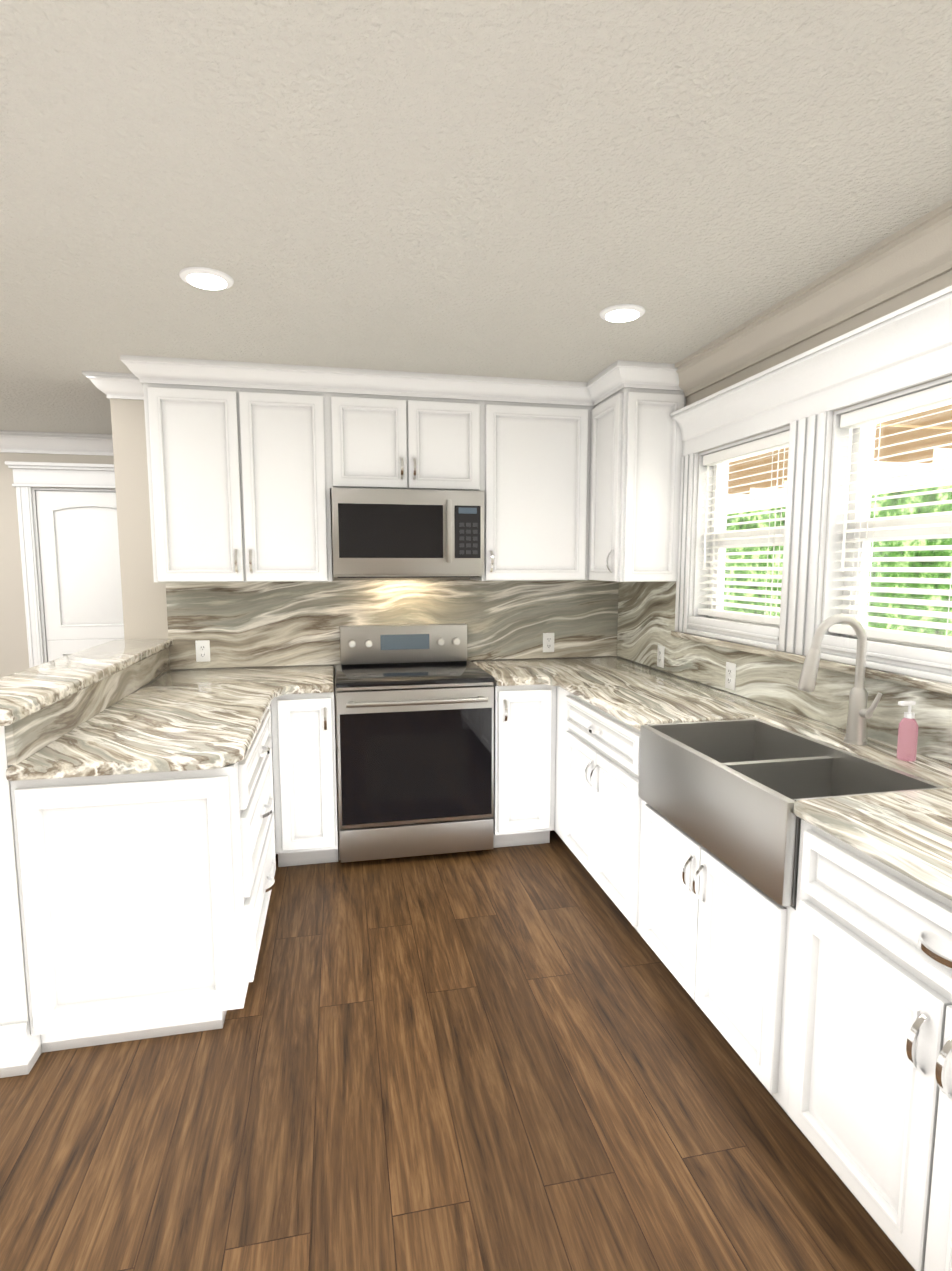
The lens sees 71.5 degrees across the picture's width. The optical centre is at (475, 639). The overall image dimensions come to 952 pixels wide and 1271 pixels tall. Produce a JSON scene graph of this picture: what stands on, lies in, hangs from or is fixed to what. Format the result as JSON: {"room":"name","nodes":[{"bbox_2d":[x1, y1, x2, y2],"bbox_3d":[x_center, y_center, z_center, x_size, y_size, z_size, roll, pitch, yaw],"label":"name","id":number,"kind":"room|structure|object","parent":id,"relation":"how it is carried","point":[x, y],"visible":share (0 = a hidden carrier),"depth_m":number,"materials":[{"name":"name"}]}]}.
{"room":"kitchen","nodes":[
{"label":"kitchen","id":0,"kind":"room"},
{"bbox_2d":[0,726,41,1067],"bbox_3d":[-1.551,0.647,2.736,0.130,1.040,1.775,-1,7,-12],"label":"wall","id":1,"kind":"structure","parent":0,"point":[14,1007],"depth_m":1.89,"materials":[{"name":"white paint"}]},
{"bbox_2d":[0,1021,28,1070],"bbox_3d":[-1.614,1.092,2.761,0.060,0.150,1.797,-1,7,-12],"label":"baseboard","id":2,"kind":"structure","parent":1,"relation":"attached to","point":[11,1034],"depth_m":1.91,"materials":[{"name":"white paint"}]},
{"bbox_2d":[0,639,172,725],"bbox_3d":[-1.583,0.115,2.632,0.300,0.040,1.843,-1,7,-12],"label":"countertop","id":3,"kind":"structure","parent":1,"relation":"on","point":[27,692],"depth_m":2.39,"materials":[{"name":"stone"}]},
{"bbox_2d":[4,648,169,764],"bbox_3d":[-1.474,0.192,2.689,0.020,0.124,1.752,-1,7,-12],"label":"backsplash","id":4,"kind":"structure","parent":1,"relation":"attached to","point":[29,735],"depth_m":2.27,"materials":[{"name":"stone"}]},
{"bbox_2d":[0,452,113,677],"bbox_3d":[-2.237,-0.329,5.239,5.930,2.420,0.150,-1,7,-12],"label":"wall","id":5,"kind":"structure","parent":0,"point":[14,656],"depth_m":4.90,"materials":[{"name":"beige paint"}]},
{"bbox_2d":[0,430,113,455],"bbox_3d":[-2.152,-1.451,4.997,5.510,0.136,0.110,-1,7,-12],"label":"crown molding","id":6,"kind":"structure","parent":5,"relation":"attached to","point":[10,441],"depth_m":4.80,"materials":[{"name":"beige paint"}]},
{"bbox_2d":[5,461,115,667],"bbox_3d":[-2.876,-0.208,5.082,1.090,2.215,0.200,-1,7,-12],"label":"door frame","id":7,"kind":"structure","parent":5,"relation":"attached to","point":[80,477],"depth_m":4.89,"materials":[{"name":"white paint"}]},
{"bbox_2d":[36,491,123,661],"bbox_3d":[-2.874,-0.113,5.081,0.770,2.010,0.044,-1,7,-12],"label":"door","id":8,"kind":"structure","parent":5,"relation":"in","point":[80,564],"depth_m":4.99,"materials":[{"name":"white paint"}]},
{"bbox_2d":[110,399,471,793],"bbox_3d":[-0.502,-0.171,3.838,2.810,2.420,0.120,-1,7,-12],"label":"wall","id":9,"kind":"structure","parent":0,"point":[144,603],"depth_m":3.46,"materials":[{"name":"beige paint"}]},
{"bbox_2d":[82,371,143,399],"bbox_3d":[-1.784,-1.281,3.345,0.335,0.105,0.112,-1,7,-12],"label":"crown molding","id":10,"kind":"structure","parent":9,"relation":"attached to","point":[115,385],"depth_m":3.32,"materials":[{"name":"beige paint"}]},
{"bbox_2d":[143,383,334,581],"bbox_3d":[-1.177,-0.767,3.382,0.844,0.930,0.353,-1,7,-12],"label":"upper cabinet","id":11,"kind":"object","parent":9,"relation":"attached to","point":[242,482],"depth_m":3.21,"materials":[{"name":"white paint"}]},
{"bbox_2d":[165,580,618,668],"bbox_3d":[-0.390,-0.108,3.796,2.565,0.471,0.021,-1,7,-12],"label":"backsplash","id":12,"kind":"structure","parent":9,"relation":"attached to","point":[247,624],"depth_m":3.73,"materials":[{"name":"stone"}]},
{"bbox_2d":[195,640,209,661],"bbox_3d":[-1.474,0.060,3.570,0.072,0.116,0.009,-1,7,-12],"label":"electrical outlet","id":13,"kind":"object","parent":12,"relation":"attached to","point":[202,650],"visible":1,"depth_m":3.57,"materials":[{"name":"white plastic"}]},
{"bbox_2d":[543,633,553,651],"bbox_3d":[0.436,0.015,3.967,0.072,0.116,0.009,-1,7,-12],"label":"electrical outlet","id":14,"kind":"object","parent":12,"relation":"attached to","point":[548,642],"visible":1,"depth_m":3.96,"materials":[{"name":"white plastic"}]},
{"bbox_2d":[120,355,683,405],"bbox_3d":[-0.324,-1.274,3.257,2.723,0.105,0.465,0,6,-3],"label":"crown molding","id":15,"kind":"structure","parent":9,"relation":"attached to","point":[612,379],"depth_m":3.22,"materials":[{"name":"white paint"}]},
{"bbox_2d":[331,393,486,494],"bbox_3d":[-0.382,-1.018,3.521,0.780,0.463,0.353,-1,7,-12],"label":"upper cabinet","id":16,"kind":"object","parent":9,"relation":"attached to","point":[378,441],"depth_m":3.36,"materials":[{"name":"white paint"}]},
{"bbox_2d":[331,488,483,577],"bbox_3d":[-0.369,-0.555,3.509,0.766,0.440,0.444,-1,7,-12],"label":"microwave","id":17,"kind":"object","parent":16,"relation":"attached to","point":[392,533],"visible":1,"depth_m":3.33,"materials":[{"name":"silver metal"}]},
{"bbox_2d":[470,401,593,580],"bbox_3d":[0.301,-0.802,3.690,0.616,0.930,0.353,-1,7,-12],"label":"upper cabinet","id":18,"kind":"object","parent":9,"relation":"attached to","point":[537,499],"depth_m":3.52,"materials":[{"name":"white paint"}]},
{"bbox_2d":[0,828,914,1270],"bbox_3d":[-1.461,1.313,1.691,5.930,0.050,7.730,-1,7,-12],"label":"floor","id":19,"kind":"structure","parent":0,"point":[518,1058],"depth_m":1.77,"materials":[{"name":"wood"}]},
{"bbox_2d":[10,704,275,1052],"bbox_3d":[-1.094,0.770,2.395,0.616,0.872,0.931,-1,7,-12],"label":"base cabinet","id":20,"kind":"object","parent":19,"relation":"on","point":[144,900],"visible":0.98,"depth_m":1.93,"materials":[{"name":"white paint"}]},
{"bbox_2d":[6,664,333,780],"bbox_3d":[-1.050,0.265,2.784,0.883,0.040,1.798,-1,7,-12],"label":"countertop","id":21,"kind":"structure","parent":20,"relation":"on","point":[170,720],"depth_m":2.31,"materials":[{"name":"stone"}]},
{"bbox_2d":[271,671,337,866],"bbox_3d":[-0.872,0.653,3.433,0.288,0.873,0.692,-1,7,-12],"label":"base cabinet","id":22,"kind":"object","parent":19,"relation":"on","point":[305,770],"visible":0.96,"depth_m":3.13,"materials":[{"name":"white paint"}]},
{"bbox_2d":[335,623,494,862],"bbox_3d":[-0.343,0.513,3.503,0.774,1.135,0.696,-1,7,-12],"label":"range","id":23,"kind":"object","parent":19,"relation":"on","point":[414,703],"visible":1,"depth_m":3.25,"materials":[{"name":"silver metal"}]},
{"bbox_2d":[493,683,555,847],"bbox_3d":[0.193,0.628,3.654,0.318,0.873,0.692,-1,7,-12],"label":"base cabinet","id":24,"kind":"object","parent":19,"relation":"on","point":[524,756],"visible":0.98,"depth_m":3.35,"materials":[{"name":"white paint"}]},
{"bbox_2d":[554,686,561,833],"bbox_3d":[0.655,0.625,3.682,0.640,0.872,0.827,-1,7,-12],"label":"base cabinet","id":25,"kind":"object","parent":19,"relation":"on","point":[558,752],"depth_m":3.36,"materials":[{"name":"white paint"}]},
{"bbox_2d":[558,689,639,926],"bbox_3d":[0.824,0.715,2.881,0.640,0.872,0.820,-1,7,-12],"label":"base cabinet","id":26,"kind":"object","parent":19,"relation":"on","point":[598,771],"depth_m":2.77,"materials":[{"name":"white paint"}]},
{"bbox_2d":[634,796,785,1097],"bbox_3d":[0.990,0.923,2.104,0.640,0.632,0.805,-1,7,-12],"label":"base cabinet","id":27,"kind":"object","parent":19,"relation":"on","point":[721,937],"depth_m":1.94,"materials":[{"name":"white paint"}]},
{"bbox_2d":[774,819,951,1270],"bbox_3d":[1.161,0.895,1.280,0.640,0.872,0.862,-1,7,-12],"label":"base cabinet","id":28,"kind":"object","parent":19,"relation":"on","point":[824,1004],"depth_m":1.36,"materials":[{"name":"white paint"}]},
{"bbox_2d":[472,656,951,900],"bbox_3d":[0.765,0.309,2.388,0.938,0.040,3.323,-1,7,-12],"label":"countertop","id":29,"kind":"structure","parent":28,"relation":"on","point":[908,834],"depth_m":2.13,"materials":[{"name":"stone"}]},
{"bbox_2d":[638,719,945,905],"bbox_3d":[0.895,0.472,2.033,0.470,0.265,0.795,-1,7,-12],"label":"farmhouse sink","id":30,"kind":"object","parent":29,"relation":"in","point":[729,792],"visible":0.71,"depth_m":2.00,"materials":[{"name":"silver metal"}]},
{"bbox_2d":[797,614,881,744],"bbox_3d":[1.103,0.125,2.016,0.259,0.408,0.108,-1,7,-12],"label":"pull-down faucet","id":31,"kind":"object","parent":29,"relation":"on","point":[859,713],"visible":1,"depth_m":2.03,"materials":[{"name":"silver metal"}]},
{"bbox_2d":[896,701,918,760],"bbox_3d":[1.231,0.259,1.890,0.059,0.170,0.048,-1,7,-12],"label":"soap dispenser","id":32,"kind":"object","parent":29,"relation":"on","point":[907,738],"visible":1,"depth_m":1.88,"materials":[{"name":"pink plastic"}]},
{"bbox_2d":[0,0,951,433],"bbox_3d":[-1.461,-1.141,1.414,5.930,0.050,7.730,-1,7,-12],"label":"ceiling","id":33,"kind":"structure","parent":0,"point":[514,188],"depth_m":1.62,"materials":[{"name":"grey paint"}]},
{"bbox_2d":[179,267,233,289],"bbox_3d":[-0.895,-1.197,2.200,0.170,0.012,0.170,-1,7,-12],"label":"recessed light","id":34,"kind":"object","parent":33,"relation":"in","point":[206,278],"visible":0.96,"depth_m":2.18,"materials":[{"name":"white paint"}]},
{"bbox_2d":[600,304,644,321],"bbox_3d":[0.553,-1.231,2.502,0.170,0.012,0.170,-1,7,-12],"label":"recessed light","id":35,"kind":"object","parent":33,"relation":"in","point":[623,313],"visible":1,"depth_m":2.48,"materials":[{"name":"white paint"}]},
{"bbox_2d":[686,270,951,618],"bbox_3d":[1.368,0.020,2.141,0.150,2.420,7.430,-1,7,-12],"label":"wall","id":36,"kind":"structure","parent":0,"point":[932,286],"depth_m":2.29,"materials":[{"name":"beige paint"}]},
{"bbox_2d":[588,388,685,581],"bbox_3d":[0.774,-0.791,3.594,0.377,0.930,0.736,-1,7,-12],"label":"upper cabinet","id":37,"kind":"object","parent":36,"relation":"attached to","point":[636,450],"visible":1,"depth_m":3.26,"materials":[{"name":"white paint"}]},
{"bbox_2d":[693,426,789,627],"bbox_3d":[1.196,-0.426,2.882,0.134,0.858,0.679,-1,7,-12],"label":"window","id":38,"kind":"structure","parent":36,"relation":"in","point":[699,543],"depth_m":3.16,"materials":[{"name":"white plastic"}]},
{"bbox_2d":[698,430,789,624],"bbox_3d":[1.163,-0.464,2.871,0.067,0.754,0.640,-1,7,-12],"label":"window blind","id":39,"kind":"object","parent":38,"relation":"attached to","point":[768,443],"visible":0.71,"depth_m":2.86,"materials":[{"name":"white plastic"}]},
{"bbox_2d":[617,582,951,763],"bbox_3d":[1.215,0.044,2.453,0.021,0.471,3.324,-1,7,-12],"label":"backsplash","id":40,"kind":"structure","parent":36,"relation":"attached to","point":[646,618],"depth_m":2.64,"materials":[{"name":"stone"}]},
{"bbox_2d":[657,645,664,667],"bbox_3d":[0.980,0.087,3.511,0.009,0.116,0.072,-1,7,-12],"label":"electrical outlet","id":41,"kind":"object","parent":40,"relation":"attached to","point":[660,655],"visible":1,"depth_m":3.50,"materials":[{"name":"white plastic"}]},
{"bbox_2d":[725,662,735,689],"bbox_3d":[1.111,0.157,2.889,0.009,0.116,0.072,-1,7,-12],"label":"electrical outlet","id":42,"kind":"object","parent":40,"relation":"attached to","point":[730,678],"visible":1,"depth_m":2.88,"materials":[{"name":"white plastic"}]},
{"bbox_2d":[670,285,951,683],"bbox_3d":[1.373,-0.410,1.816,0.223,1.067,3.090,-1,7,-12],"label":"window","id":43,"kind":"structure","parent":36,"relation":"in","point":[834,510],"depth_m":2.34,"materials":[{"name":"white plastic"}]},
{"bbox_2d":[828,382,951,648],"bbox_3d":[1.338,-0.370,2.039,0.067,0.754,0.590,-1,7,-12],"label":"window blind","id":44,"kind":"object","parent":43,"relation":"attached to","point":[933,397],"visible":0.94,"depth_m":2.09,"materials":[{"name":"white plastic"}]},
{"bbox_2d":[671,631,951,695],"bbox_3d":[1.307,0.108,2.110,0.105,0.029,2.605,-1,7,-12],"label":"sill ledge","id":45,"kind":"object","parent":36,"relation":"attached to","point":[919,683],"visible":0.71,"depth_m":2.26,"materials":[{"name":"beige stone"}]},
{"bbox_2d":[675,199,951,396],"bbox_3d":[1.480,-0.987,0.858,0.106,0.131,4.870,-1,7,-12],"label":"crown molding","id":46,"kind":"structure","parent":36,"relation":"attached to","point":[916,253],"depth_m":2.20,"materials":[{"name":"beige paint"}]},
{"label":"outside","id":47,"kind":"structure","parent":0,"visible":0},
{"bbox_2d":[723,485,951,636],"bbox_3d":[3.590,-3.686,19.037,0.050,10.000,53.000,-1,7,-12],"label":"foliage","id":48,"kind":"object","parent":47,"point":[916,510],"depth_m":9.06,"materials":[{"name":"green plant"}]},
{"bbox_2d":[727,404,951,513],"bbox_3d":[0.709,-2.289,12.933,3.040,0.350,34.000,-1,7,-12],"label":"roof","id":49,"kind":"structure","parent":47,"point":[916,456],"depth_m":5.39,"materials":[{"name":"brown wood"}]}
]}

